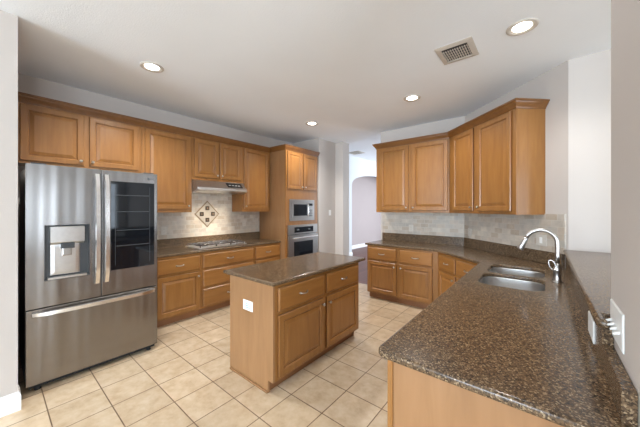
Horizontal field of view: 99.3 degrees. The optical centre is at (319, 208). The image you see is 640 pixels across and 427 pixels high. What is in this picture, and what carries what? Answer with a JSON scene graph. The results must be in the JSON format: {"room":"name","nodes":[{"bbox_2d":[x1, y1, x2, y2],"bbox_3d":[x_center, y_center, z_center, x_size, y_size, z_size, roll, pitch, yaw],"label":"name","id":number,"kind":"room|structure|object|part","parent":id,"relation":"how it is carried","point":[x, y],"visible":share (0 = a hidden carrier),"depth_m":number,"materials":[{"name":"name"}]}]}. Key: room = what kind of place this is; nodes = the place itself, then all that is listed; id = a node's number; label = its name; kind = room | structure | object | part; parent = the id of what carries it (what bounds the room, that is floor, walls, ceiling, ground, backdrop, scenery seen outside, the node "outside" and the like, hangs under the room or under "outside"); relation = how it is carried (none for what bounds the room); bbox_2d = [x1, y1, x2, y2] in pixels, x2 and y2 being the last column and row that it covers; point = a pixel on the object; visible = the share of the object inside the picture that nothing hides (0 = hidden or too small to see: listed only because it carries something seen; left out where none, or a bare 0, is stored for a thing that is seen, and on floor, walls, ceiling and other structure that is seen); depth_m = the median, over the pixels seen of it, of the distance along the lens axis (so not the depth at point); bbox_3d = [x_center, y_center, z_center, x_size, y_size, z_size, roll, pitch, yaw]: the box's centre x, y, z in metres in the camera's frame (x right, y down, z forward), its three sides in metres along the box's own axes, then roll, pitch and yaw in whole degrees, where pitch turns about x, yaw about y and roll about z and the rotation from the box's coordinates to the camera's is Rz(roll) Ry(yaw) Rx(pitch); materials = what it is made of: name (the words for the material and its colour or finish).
{"room":"kitchen","nodes":[
{"label":"kitchen","id":0,"kind":"room"},
{"bbox_2d":[0,10,348,397],"bbox_3d":[-3.345,0.034,1.908,1.610,2.900,11.290,0,0,39],"label":"wall","id":1,"kind":"structure","parent":0,"point":[333,158],"depth_m":2.86,"materials":[{"name":"grey paint"}]},
{"bbox_2d":[0,385,20,417],"bbox_3d":[-4.245,1.417,-0.360,0.146,0.135,6.246,0,0,39],"label":"baseboard","id":2,"kind":"structure","parent":1,"relation":"attached to","point":[9,404],"depth_m":1.96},
{"bbox_2d":[18,91,142,172],"bbox_3d":[-2.698,-0.781,3.099,0.370,0.670,1.086,0,0,39],"label":"upper cabinet","id":3,"kind":"object","parent":1,"relation":"attached to","point":[50,131],"visible":0.82,"depth_m":2.93,"materials":[{"name":"brown wood"}]},
{"bbox_3d":[-2.749,-0.746,2.810,0.020,0.550,0.475,0,0,39],"label":"door","id":4,"kind":"part","parent":3,"relation":"part of","materials":[{"name":"brown wood"}]},
{"bbox_3d":[-2.575,-1.073,2.998,0.052,0.085,1.086,0,0,39],"label":"crown molding","id":5,"kind":"part","parent":3,"relation":"part of","materials":[{"name":"brown wood"}]},
{"bbox_3d":[-2.419,-0.746,3.212,0.020,0.550,0.475,0,0,39],"label":"door","id":6,"kind":"part","parent":3,"relation":"part of","materials":[{"name":"brown wood"}]},
{"bbox_2d":[161,227,166,234],"bbox_3d":[-2.249,0.319,3.913,0.007,0.115,0.075,0,0,39],"label":"wall outlet","id":7,"kind":"object","parent":1,"relation":"attached to","point":[163,229],"visible":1,"depth_m":3.91,"materials":[{"name":"beige plastic"}]},
{"bbox_2d":[142,119,193,212],"bbox_3d":[-2.152,-0.531,3.762,0.370,1.170,0.632,0,0,39],"label":"upper cabinet","id":8,"kind":"object","parent":1,"relation":"attached to","point":[166,149],"visible":0.87,"depth_m":3.67,"materials":[{"name":"brown wood"}]},
{"bbox_3d":[-2.029,-1.073,3.661,0.052,0.085,0.632,0,0,39],"label":"crown molding","id":9,"kind":"part","parent":8,"relation":"part of","materials":[{"name":"brown wood"}]},
{"bbox_2d":[195,201,218,226],"bbox_3d":[-1.830,0.089,4.417,0.014,0.430,0.420,0,0,39],"label":"inlay","id":10,"kind":"object","parent":1,"relation":"attached to","point":[206,213],"visible":1,"depth_m":4.41,"materials":[{"name":"beige tile"}]},
{"bbox_2d":[157,193,258,239],"bbox_3d":[-1.857,-0.003,4.405,0.012,0.887,2.158,0,0,39],"label":"backsplash","id":11,"kind":"structure","parent":1,"relation":"attached to","point":[178,224],"depth_m":4.43,"materials":[{"name":"tile"}]},
{"bbox_2d":[157,231,259,248],"bbox_3d":[-1.852,0.507,4.401,0.020,0.133,2.158,0,0,39],"label":"backsplash","id":12,"kind":"structure","parent":1,"relation":"attached to","point":[173,242],"depth_m":4.35,"materials":[{"name":"brown stone"}]},
{"bbox_2d":[192,131,243,182],"bbox_3d":[-1.682,-0.768,4.333,0.370,0.695,0.847,0,0,39],"label":"upper cabinet","id":13,"kind":"object","parent":1,"relation":"attached to","point":[214,158],"visible":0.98,"depth_m":4.19,"materials":[{"name":"brown wood"}]},
{"bbox_3d":[-1.699,-0.741,4.085,0.020,0.560,0.380,0,0,39],"label":"door","id":14,"kind":"part","parent":13,"relation":"part of","materials":[{"name":"brown wood"}]},
{"bbox_3d":[-1.559,-1.073,4.232,0.052,0.085,0.847,0,0,39],"label":"crown molding","id":15,"kind":"part","parent":13,"relation":"part of","materials":[{"name":"brown wood"}]},
{"bbox_2d":[192,179,246,193],"bbox_3d":[-1.634,-0.326,4.293,0.471,0.184,0.828,0,0,39],"label":"range hood","id":16,"kind":"object","parent":13,"relation":"attached to","point":[198,186],"visible":0.92,"depth_m":4.12,"materials":[{"name":"metal"}]},
{"bbox_3d":[-1.442,-0.741,4.397,0.020,0.560,0.380,0,0,39],"label":"door","id":17,"kind":"part","parent":13,"relation":"part of","materials":[{"name":"brown wood"}]},
{"bbox_2d":[232,142,269,211],"bbox_3d":[-1.222,-0.531,4.891,0.370,1.170,0.600,0,0,39],"label":"upper cabinet","id":18,"kind":"object","parent":1,"relation":"attached to","point":[255,158],"visible":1,"depth_m":4.75,"materials":[{"name":"brown wood"}]},
{"bbox_3d":[-1.126,-0.501,4.813,0.019,1.110,0.596,0,0,39],"label":"frame","id":19,"kind":"part","parent":18,"relation":"part of","materials":[{"name":"brown wood"}]},
{"bbox_3d":[-1.111,-0.506,4.798,0.020,1.030,0.535,0,0,39],"label":"door","id":20,"kind":"part","parent":18,"relation":"part of","materials":[{"name":"brown wood"}]},
{"bbox_3d":[-1.099,-1.073,4.790,0.052,0.085,0.600,0,0,39],"label":"crown molding","id":21,"kind":"part","parent":18,"relation":"part of","materials":[{"name":"brown wood"}]},
{"bbox_2d":[0,246,422,426],"bbox_3d":[2.484,1.534,2.229,13.000,0.100,19.400,0,0,39],"label":"floor","id":22,"kind":"structure","parent":0,"point":[186,379],"depth_m":2.24,"materials":[{"name":"beige tile"}]},
{"bbox_2d":[20,162,156,389],"bbox_3d":[-2.312,0.555,2.752,0.871,1.857,0.952,0,0,39],"label":"refrigerator","id":23,"kind":"object","parent":22,"relation":"on","point":[88,237],"visible":1,"depth_m":2.44,"materials":[{"name":"grey metal"}]},
{"bbox_3d":[-2.202,0.226,2.352,0.050,1.173,0.475,0,0,39],"label":"door","id":24,"kind":"part","parent":23,"relation":"part of","materials":[{"name":"silver metal"}]},
{"bbox_3d":[-2.212,0.434,2.361,0.010,0.268,0.193,0,0,39],"label":"plate","id":25,"kind":"part","parent":23,"relation":"part of","materials":[{"name":"metal"}]},
{"bbox_3d":[-2.193,0.319,2.361,0.038,0.050,0.090,0,0,39],"label":"spout","id":26,"kind":"part","parent":23,"relation":"part of","materials":[{"name":"grey plastic"}]},
{"bbox_2d":[50,226,84,244],"bbox_3d":[-2.189,0.231,2.358,0.049,0.154,0.220,0,0,39],"label":"water dispenser","id":27,"kind":"object","parent":23,"relation":"attached to","point":[59,235],"depth_m":2.34,"materials":[{"name":"metal"}]},
{"bbox_3d":[-2.050,1.125,2.537,0.050,0.609,0.952,0,0,39],"label":"freezer drawer","id":28,"kind":"part","parent":23,"relation":"part of","materials":[{"name":"silver metal"}]},
{"bbox_3d":[-2.023,0.184,2.474,0.070,1.000,0.040,0,0,39],"label":"handle","id":29,"kind":"part","parent":23,"relation":"part of","materials":[{"name":"metal"}]},
{"bbox_3d":[-1.979,0.184,2.527,0.070,1.000,0.040,0,0,39],"label":"handle","id":30,"kind":"part","parent":23,"relation":"part of","materials":[{"name":"metal"}]},
{"bbox_3d":[-1.897,0.226,2.722,0.050,1.173,0.471,0,0,39],"label":"door","id":31,"kind":"part","parent":23,"relation":"part of","materials":[{"name":"silver metal"}]},
{"bbox_3d":[-1.864,0.164,2.720,0.003,0.850,0.372,0,0,39],"label":"glass panel","id":32,"kind":"part","parent":23,"relation":"part of","materials":[{"name":"black glass"}]},
{"bbox_2d":[157,253,200,326],"bbox_3d":[-2.052,1.046,3.667,0.643,0.876,0.648,0,0,39],"label":"base cabinet","id":33,"kind":"object","parent":22,"relation":"on","point":[178,277],"visible":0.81,"depth_m":3.50,"materials":[{"name":"brown wood"}]},
{"bbox_3d":[-1.814,0.734,3.513,0.020,0.190,0.535,0,0,39],"label":"drawer","id":34,"kind":"part","parent":33,"relation":"part of","materials":[{"name":"brown wood"}]},
{"bbox_3d":[-1.814,1.109,3.513,0.020,0.500,0.535,0,0,39],"label":"door","id":35,"kind":"part","parent":33,"relation":"part of","materials":[{"name":"brown wood"}]},
{"bbox_2d":[199,246,253,314],"bbox_3d":[-1.566,1.046,4.258,0.642,0.876,0.878,0,0,39],"label":"base cabinet","id":36,"kind":"object","parent":22,"relation":"on","point":[215,284],"visible":0.53,"depth_m":3.93,"materials":[{"name":"brown wood"}]},
{"bbox_3d":[-1.348,1.239,4.078,0.020,0.240,0.840,0,0,39],"label":"drawer","id":37,"kind":"part","parent":36,"relation":"part of","materials":[{"name":"brown wood"}]},
{"bbox_2d":[157,231,280,257],"bbox_3d":[-1.621,0.523,4.211,0.618,0.165,2.158,0,0,39],"label":"countertop","id":38,"kind":"structure","parent":36,"relation":"on","point":[173,246],"depth_m":4.14,"materials":[{"name":"brown stone"}]},
{"bbox_2d":[185,239,246,248],"bbox_3d":[-1.613,0.550,4.270,0.440,0.046,0.800,0,0,39],"label":"gas cooktop","id":39,"kind":"object","parent":38,"relation":"in","point":[219,243],"visible":1,"depth_m":4.15,"materials":[{"name":"metal"}]},
{"bbox_3d":[-1.348,0.974,4.078,0.020,0.230,0.840,0,0,39],"label":"drawer","id":40,"kind":"part","parent":36,"relation":"part of","materials":[{"name":"brown wood"}]},
{"bbox_3d":[-1.348,0.734,4.078,0.020,0.190,0.840,0,0,39],"label":"drawer","id":41,"kind":"part","parent":36,"relation":"part of","materials":[{"name":"brown wood"}]},
{"bbox_2d":[254,243,279,263],"bbox_3d":[-1.105,1.046,4.816,0.643,0.876,0.566,0,0,39],"label":"base cabinet","id":42,"kind":"object","parent":22,"relation":"on","point":[266,252],"visible":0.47,"depth_m":4.61,"materials":[{"name":"brown wood"}]},
{"bbox_3d":[-0.886,0.734,4.640,0.020,0.190,0.515,0,0,39],"label":"drawer","id":43,"kind":"part","parent":42,"relation":"part of","materials":[{"name":"brown wood"}]},
{"bbox_3d":[-0.886,1.109,4.640,0.020,0.500,0.515,0,0,39],"label":"door","id":44,"kind":"part","parent":42,"relation":"part of","materials":[{"name":"brown wood"}]},
{"bbox_2d":[259,144,319,258],"bbox_3d":[-0.603,0.184,5.311,0.789,2.600,0.939,0,0,39],"label":"tall cabinet","id":45,"kind":"object","parent":22,"relation":"on","point":[293,169],"visible":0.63,"depth_m":4.96,"materials":[{"name":"brown wood"}]},
{"bbox_3d":[-0.450,-0.686,4.941,0.020,0.670,0.385,0,0,39],"label":"door","id":46,"kind":"part","parent":45,"relation":"part of","materials":[{"name":"brown wood"}]},
{"bbox_3d":[-0.480,-1.073,5.210,0.472,0.085,0.939,0,0,39],"label":"crown molding","id":47,"kind":"part","parent":45,"relation":"part of","materials":[{"name":"brown wood"}]},
{"bbox_3d":[-0.334,0.164,5.114,0.019,2.440,0.868,0,0,39],"label":"frame","id":48,"kind":"part","parent":45,"relation":"part of","materials":[{"name":"brown wood"}]},
{"bbox_2d":[289,199,313,220],"bbox_3d":[-0.477,0.029,5.213,0.473,0.390,0.670,0,0,39],"label":"microwave","id":49,"kind":"object","parent":45,"relation":"in","point":[299,210],"visible":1,"depth_m":5.04,"materials":[{"name":"grey metal"}]},
{"bbox_3d":[-0.365,0.029,5.037,0.022,0.280,0.430,0,0,39],"label":"door","id":50,"kind":"part","parent":49,"relation":"part of","materials":[{"name":"metal"}]},
{"bbox_3d":[-0.187,0.029,5.254,0.020,0.280,0.128,0,0,39],"label":"control panel","id":51,"kind":"part","parent":49,"relation":"part of","materials":[{"name":"metal"}]},
{"bbox_2d":[287,224,317,257],"bbox_3d":[-0.512,0.681,5.261,0.678,0.765,0.794,0,0,39],"label":"wall oven","id":52,"kind":"object","parent":45,"relation":"in","point":[302,239],"visible":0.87,"depth_m":5.03,"materials":[{"name":"grey metal"}]},
{"bbox_3d":[-0.314,0.384,5.098,0.029,0.170,0.794,0,0,39],"label":"control panel","id":53,"kind":"part","parent":52,"relation":"part of","materials":[{"name":"metal"}]},
{"bbox_3d":[-0.273,0.529,5.064,0.058,0.026,0.694,0,0,39],"label":"handle","id":54,"kind":"part","parent":52,"relation":"part of","materials":[{"name":"metal"}]},
{"bbox_3d":[-0.186,-0.686,5.261,0.020,0.670,0.385,0,0,39],"label":"door","id":55,"kind":"part","parent":45,"relation":"part of","materials":[{"name":"brown wood"}]},
{"bbox_2d":[230,262,358,393],"bbox_3d":[-0.181,1.046,2.811,0.656,0.876,1.296,0,0,39],"label":"base cabinet","id":56,"kind":"object","parent":22,"relation":"on","point":[291,325],"visible":0.84,"depth_m":2.40,"materials":[{"name":"brown wood"}]},
{"bbox_3d":[-0.425,1.046,3.021,0.012,0.876,1.282,0,0,39],"label":"panel","id":57,"kind":"part","parent":56,"relation":"part of","materials":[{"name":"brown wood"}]},
{"bbox_2d":[243,299,252,311],"bbox_3d":[-0.625,0.839,2.350,0.135,0.085,0.006,0,0,39],"label":"blank plate","id":58,"kind":"object","parent":56,"relation":"attached to","point":[247,305],"visible":1,"depth_m":2.34,"materials":[{"name":"white plastic"}]},
{"bbox_3d":[-0.627,1.475,2.348,0.530,0.018,0.014,0,0,39],"label":"shoe molding","id":59,"kind":"part","parent":56,"relation":"part of","materials":[{"name":"brown wood"}]},
{"bbox_3d":[-0.593,1.046,2.341,0.592,0.876,0.020,0,0,39],"label":"panel","id":60,"kind":"part","parent":56,"relation":"part of","materials":[{"name":"brown wood"}]},
{"bbox_2d":[223,252,364,286],"bbox_3d":[-0.185,0.590,2.857,0.700,0.032,1.405,0,0,39],"label":"countertop","id":61,"kind":"structure","parent":56,"relation":"on","point":[281,271],"depth_m":2.64,"materials":[{"name":"brown stone"}]},
{"bbox_3d":[-0.149,0.734,2.397,0.020,0.190,0.580,0,0,39],"label":"drawer","id":62,"kind":"part","parent":56,"relation":"part of","materials":[{"name":"brown wood"}]},
{"bbox_3d":[-0.149,1.109,2.397,0.020,0.500,0.580,0,0,39],"label":"door","id":63,"kind":"part","parent":56,"relation":"part of","materials":[{"name":"brown wood"}]},
{"bbox_3d":[0.032,0.996,2.649,0.019,0.776,1.248,0,0,39],"label":"frame","id":64,"kind":"part","parent":56,"relation":"part of","materials":[{"name":"brown wood"}]},
{"bbox_3d":[0.247,0.734,2.877,0.020,0.190,0.575,0,0,39],"label":"drawer","id":65,"kind":"part","parent":56,"relation":"part of","materials":[{"name":"brown wood"}]},
{"bbox_3d":[0.247,1.109,2.877,0.020,0.500,0.575,0,0,39],"label":"door","id":66,"kind":"part","parent":56,"relation":"part of","materials":[{"name":"brown wood"}]},
{"bbox_3d":[0.213,1.046,3.318,0.592,0.876,0.012,0,0,39],"label":"panel","id":67,"kind":"part","parent":56,"relation":"part of","materials":[{"name":"brown wood"}]},
{"bbox_2d":[367,245,437,308],"bbox_3d":[1.403,1.046,4.400,1.128,0.876,0.658,0,0,39],"label":"base cabinet","id":68,"kind":"object","parent":22,"relation":"on","point":[399,275],"visible":0.9,"depth_m":4.14,"materials":[{"name":"brown wood"}]},
{"bbox_3d":[0.990,0.734,4.366,0.495,0.190,0.020,0,0,39],"label":"drawer","id":69,"kind":"part","parent":68,"relation":"part of","materials":[{"name":"brown wood"}]},
{"bbox_3d":[0.990,1.109,4.366,0.495,0.500,0.020,0,0,39],"label":"door","id":70,"kind":"part","parent":68,"relation":"part of","materials":[{"name":"brown wood"}]},
{"bbox_3d":[1.409,0.734,4.021,0.490,0.190,0.020,0,0,39],"label":"drawer","id":71,"kind":"part","parent":68,"relation":"part of","materials":[{"name":"brown wood"}]},
{"bbox_3d":[1.409,1.109,4.021,0.490,0.500,0.020,0,0,39],"label":"door","id":72,"kind":"part","parent":68,"relation":"part of","materials":[{"name":"brown wood"}]},
{"bbox_2d":[438,252,476,296],"bbox_3d":[1.960,1.046,3.393,0.611,0.876,0.912,0,0,-6],"label":"base cabinet","id":73,"kind":"object","parent":22,"relation":"on","point":[451,269],"visible":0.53,"depth_m":3.51,"materials":[{"name":"brown wood"}]},
{"bbox_3d":[1.674,1.109,3.596,0.020,0.500,0.385,0,0,-6],"label":"door","id":74,"kind":"part","parent":73,"relation":"part of","materials":[{"name":"brown wood"}]},
{"bbox_3d":[1.674,0.734,3.596,0.020,0.190,0.385,0,0,-6],"label":"drawer","id":75,"kind":"part","parent":73,"relation":"part of","materials":[{"name":"brown wood"}]},
{"bbox_3d":[1.716,0.996,3.369,0.019,0.776,0.912,0,0,-6],"label":"frame","id":76,"kind":"part","parent":73,"relation":"part of","materials":[{"name":"brown wood"}]},
{"bbox_3d":[1.716,0.734,3.155,0.020,0.190,0.420,0,0,-6],"label":"drawer","id":77,"kind":"part","parent":73,"relation":"part of","materials":[{"name":"brown wood"}]},
{"bbox_2d":[365,232,637,426],"bbox_3d":[1.444,0.516,2.774,1.891,0.180,4.383,0,0,8],"label":"countertop","id":78,"kind":"structure","parent":73,"relation":"on","point":[534,353],"depth_m":1.16,"materials":[{"name":"brown stone"}]},
{"bbox_2d":[479,267,544,290],"bbox_3d":[1.667,0.705,2.342,0.439,0.194,0.959,0,0,39],"label":"sink","id":79,"kind":"object","parent":78,"relation":"in","point":[490,280],"visible":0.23,"depth_m":2.39,"materials":[{"name":"metal"}]},
{"bbox_3d":[1.513,0.705,2.155,0.439,0.194,0.474,0,0,39],"label":"bowl","id":80,"kind":"part","parent":79,"relation":"part of","materials":[{"name":"metal"}]},
{"bbox_3d":[1.821,0.705,2.529,0.439,0.194,0.474,0,0,39],"label":"bowl","id":81,"kind":"part","parent":79,"relation":"part of","materials":[{"name":"metal"}]},
{"bbox_2d":[517,228,562,283],"bbox_3d":[1.757,0.365,2.180,0.289,0.417,0.068,0,0,39],"label":"faucet","id":82,"kind":"object","parent":78,"relation":"on","point":[557,270],"visible":1,"depth_m":2.11,"materials":[{"name":"silver metal"}]},
{"bbox_3d":[1.807,0.442,2.114,0.052,0.087,0.021,0,0,25],"label":"lever","id":83,"kind":"part","parent":82,"relation":"part of","materials":[{"name":"metal"}]},
{"bbox_2d":[588,311,594,343],"bbox_3d":[1.163,0.506,1.167,0.005,0.090,0.160,0,0,39],"label":"wall outlet","id":84,"kind":"object","parent":78,"relation":"attached to","point":[591,324],"visible":1,"depth_m":1.14,"materials":[{"name":"white plastic"}]},
{"bbox_2d":[387,360,562,426],"bbox_3d":[0.726,1.046,1.188,0.706,0.876,0.680,0,0,39],"label":"base cabinet","id":85,"kind":"object","parent":22,"relation":"on","point":[415,398],"visible":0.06,"depth_m":1.00,"materials":[{"name":"brown wood"}]},
{"bbox_2d":[0,0,610,143],"bbox_3d":[0.478,-1.516,-1.307,11.600,0.200,11.390,0,0,39],"label":"ceiling","id":86,"kind":"structure","parent":0,"point":[267,68],"depth_m":2.47,"materials":[{"name":"paint"}]},
{"bbox_2d":[139,61,163,72],"bbox_3d":[-1.682,-1.411,2.720,0.210,0.010,0.210,0,0,39],"label":"recessed light","id":87,"kind":"object","parent":86,"relation":"in","point":[149,66],"visible":1,"depth_m":2.71,"materials":[{"name":"white"}]},
{"bbox_2d":[306,122,317,125],"bbox_3d":[-0.134,-1.411,4.529,0.210,0.010,0.210,0,0,39],"label":"recessed light","id":88,"kind":"object","parent":86,"relation":"in","point":[307,123],"visible":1,"depth_m":4.51,"materials":[{"name":"white"}]},
{"bbox_2d":[404,95,420,101],"bbox_3d":[1.179,-1.411,3.483,0.210,0.010,0.210,0,0,39],"label":"recessed light","id":89,"kind":"object","parent":86,"relation":"in","point":[410,98],"visible":1,"depth_m":3.47,"materials":[{"name":"white"}]},
{"bbox_2d":[434,36,478,64],"bbox_3d":[1.237,-1.410,2.457,0.299,0.012,0.334,0,0,39],"label":"ceiling vent","id":90,"kind":"object","parent":86,"relation":"in","point":[465,48],"visible":1,"depth_m":2.44,"materials":[{"name":"beige metal"}]},
{"bbox_2d":[506,18,538,35],"bbox_3d":[1.576,-1.411,2.121,0.210,0.010,0.210,0,0,39],"label":"recessed light","id":91,"kind":"object","parent":86,"relation":"in","point":[523,26],"visible":1,"depth_m":2.11,"materials":[{"name":"white"}]},
{"bbox_2d":[349,155,375,252],"bbox_3d":[2.139,-0.076,9.893,0.080,3.120,8.010,0,0,39],"label":"wall","id":92,"kind":"structure","parent":0,"point":[358,167],"depth_m":8.55,"materials":[{"name":"paint"}]},
{"bbox_2d":[349,134,380,161],"bbox_3d":[5.178,-1.726,7.071,11.000,0.180,8.500,0,0,39],"label":"ceiling","id":93,"kind":"structure","parent":0,"point":[365,145],"depth_m":7.29,"materials":[{"name":"paint"}]},
{"bbox_2d":[349,151,363,154],"bbox_3d":[1.057,-1.630,7.966,0.400,0.012,0.400,0,0,39],"label":"ceiling vent","id":94,"kind":"object","parent":93,"relation":"in","point":[353,152],"visible":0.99,"depth_m":7.92,"materials":[{"name":"white metal"}]},
{"bbox_2d":[352,176,380,244],"bbox_3d":[1.325,-0.076,10.563,0.610,3.120,8.010,0,0,39],"label":"wall","id":95,"kind":"structure","parent":0,"point":[366,222],"depth_m":10.58,"materials":[{"name":"beige paint"}]},
{"bbox_2d":[352,243,366,248],"bbox_3d":[1.506,1.417,10.291,0.016,0.135,7.800,0,0,39],"label":"baseboard","id":96,"kind":"structure","parent":95,"relation":"attached to","point":[363,244],"depth_m":10.22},
{"bbox_2d":[381,49,610,267],"bbox_3d":[4.116,0.034,1.491,1.093,2.900,9.325,0,0,-42],"label":"wall","id":97,"kind":"structure","parent":0,"point":[578,110],"depth_m":2.56,"materials":[{"name":"grey paint"}]},
{"bbox_2d":[372,132,449,212],"bbox_3d":[1.511,-0.526,4.493,1.242,1.180,0.380,0,0,39],"label":"upper cabinet","id":98,"kind":"object","parent":97,"relation":"attached to","point":[413,174],"visible":1,"depth_m":4.30,"materials":[{"name":"brown wood"}]},
{"bbox_3d":[1.228,-0.496,4.533,0.500,1.050,0.020,0,0,39],"label":"door","id":99,"kind":"part","parent":98,"relation":"part of","materials":[{"name":"brown wood"}]},
{"bbox_3d":[1.510,-1.073,4.492,1.242,0.085,0.379,0,0,39],"label":"crown molding","id":100,"kind":"part","parent":98,"relation":"part of","materials":[{"name":"brown wood"}]},
{"bbox_3d":[1.671,-0.496,4.167,0.540,1.050,0.020,0,0,39],"label":"door","id":101,"kind":"part","parent":98,"relation":"part of","materials":[{"name":"brown wood"}]},
{"bbox_2d":[382,232,463,245],"bbox_3d":[1.676,0.507,4.590,1.350,0.133,0.020,0,0,39],"label":"backsplash","id":102,"kind":"structure","parent":97,"relation":"attached to","point":[446,240],"depth_m":4.51,"materials":[{"name":"brown stone"}]},
{"bbox_2d":[383,212,463,236],"bbox_3d":[1.686,0.247,4.590,1.365,0.387,0.012,0,0,39],"label":"backsplash","id":103,"kind":"structure","parent":97,"relation":"attached to","point":[436,224],"depth_m":4.52,"materials":[{"name":"tile"}]},
{"bbox_2d":[468,228,471,235],"bbox_3d":[2.214,0.349,4.020,0.007,0.115,0.075,0,0,-5],"label":"wall outlet","id":104,"kind":"object","parent":97,"relation":"attached to","point":[469,229],"visible":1,"depth_m":4.01,"materials":[{"name":"beige plastic"}]},
{"bbox_2d":[447,98,549,214],"bbox_3d":[2.100,-0.526,3.380,0.380,1.180,1.254,0,0,-6],"label":"upper cabinet","id":105,"kind":"object","parent":97,"relation":"attached to","point":[497,157],"visible":1,"depth_m":2.97,"materials":[{"name":"brown wood"}]},
{"bbox_3d":[1.922,-0.496,3.669,0.020,1.050,0.445,0,0,-6],"label":"door","id":106,"kind":"part","parent":105,"relation":"part of","materials":[{"name":"brown wood"}]},
{"bbox_3d":[1.970,-0.496,3.394,0.019,1.120,1.200,0,0,-6],"label":"frame","id":107,"kind":"part","parent":105,"relation":"part of","materials":[{"name":"brown wood"}]},
{"bbox_3d":[1.976,-0.496,3.108,0.020,1.050,0.522,0,0,-6],"label":"door","id":108,"kind":"part","parent":105,"relation":"part of","materials":[{"name":"brown wood"}]},
{"bbox_3d":[2.099,-1.073,3.380,0.377,0.085,1.254,0,0,-6],"label":"crown molding","id":109,"kind":"part","parent":105,"relation":"part of","materials":[{"name":"brown wood"}]},
{"bbox_2d":[464,237,564,267],"bbox_3d":[2.278,0.507,3.388,0.020,0.133,1.545,0,0,-5],"label":"backsplash","id":110,"kind":"structure","parent":97,"relation":"attached to","point":[539,256],"depth_m":3.18,"materials":[{"name":"brown stone"}]},
{"bbox_2d":[464,213,565,253],"bbox_3d":[2.286,0.247,3.385,0.012,0.387,1.554,0,0,-6],"label":"backsplash","id":111,"kind":"structure","parent":97,"relation":"attached to","point":[507,229],"depth_m":3.19,"materials":[{"name":"tile"}]},
{"bbox_2d":[536,234,546,246],"bbox_3d":[2.324,0.334,2.858,0.010,0.115,0.120,0,0,-5],"label":"light switch","id":112,"kind":"object","parent":97,"relation":"attached to","point":[541,240],"visible":1,"depth_m":2.85,"materials":[{"name":"beige plastic"}]},
{"bbox_2d":[611,0,639,426],"bbox_3d":[0.959,0.034,0.732,0.170,2.900,0.550,0,0,39],"label":"wall","id":113,"kind":"structure","parent":0,"point":[625,14],"depth_m":0.80,"materials":[{"name":"grey paint"}]},
{"bbox_2d":[566,259,637,426],"bbox_3d":[1.587,0.500,1.653,0.030,0.148,2.430,0,0,39],"label":"backsplash","id":114,"kind":"structure","parent":113,"relation":"attached to","point":[624,394],"depth_m":0.84,"materials":[{"name":"brown stone"}]},
{"bbox_2d":[606,299,623,353],"bbox_3d":[0.980,0.384,0.909,0.021,0.120,0.195,0,0,39],"label":"light switch","id":115,"kind":"object","parent":113,"relation":"attached to","point":[616,319],"visible":0.99,"depth_m":0.88,"materials":[{"name":"white plastic"}]},
{"bbox_3d":[1.776,0.955,1.747,0.140,1.058,2.056,0,0,39],"label":"wall","id":116,"kind":"structure","parent":0,"visible":0},
{"bbox_2d":[563,250,610,328],"bbox_3d":[1.844,0.409,1.638,0.477,0.032,2.127,0,0,39],"label":"bar","id":117,"kind":"object","parent":116,"relation":"on","point":[591,271],"visible":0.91,"depth_m":1.53,"materials":[{"name":"brown stone"}]}
]}

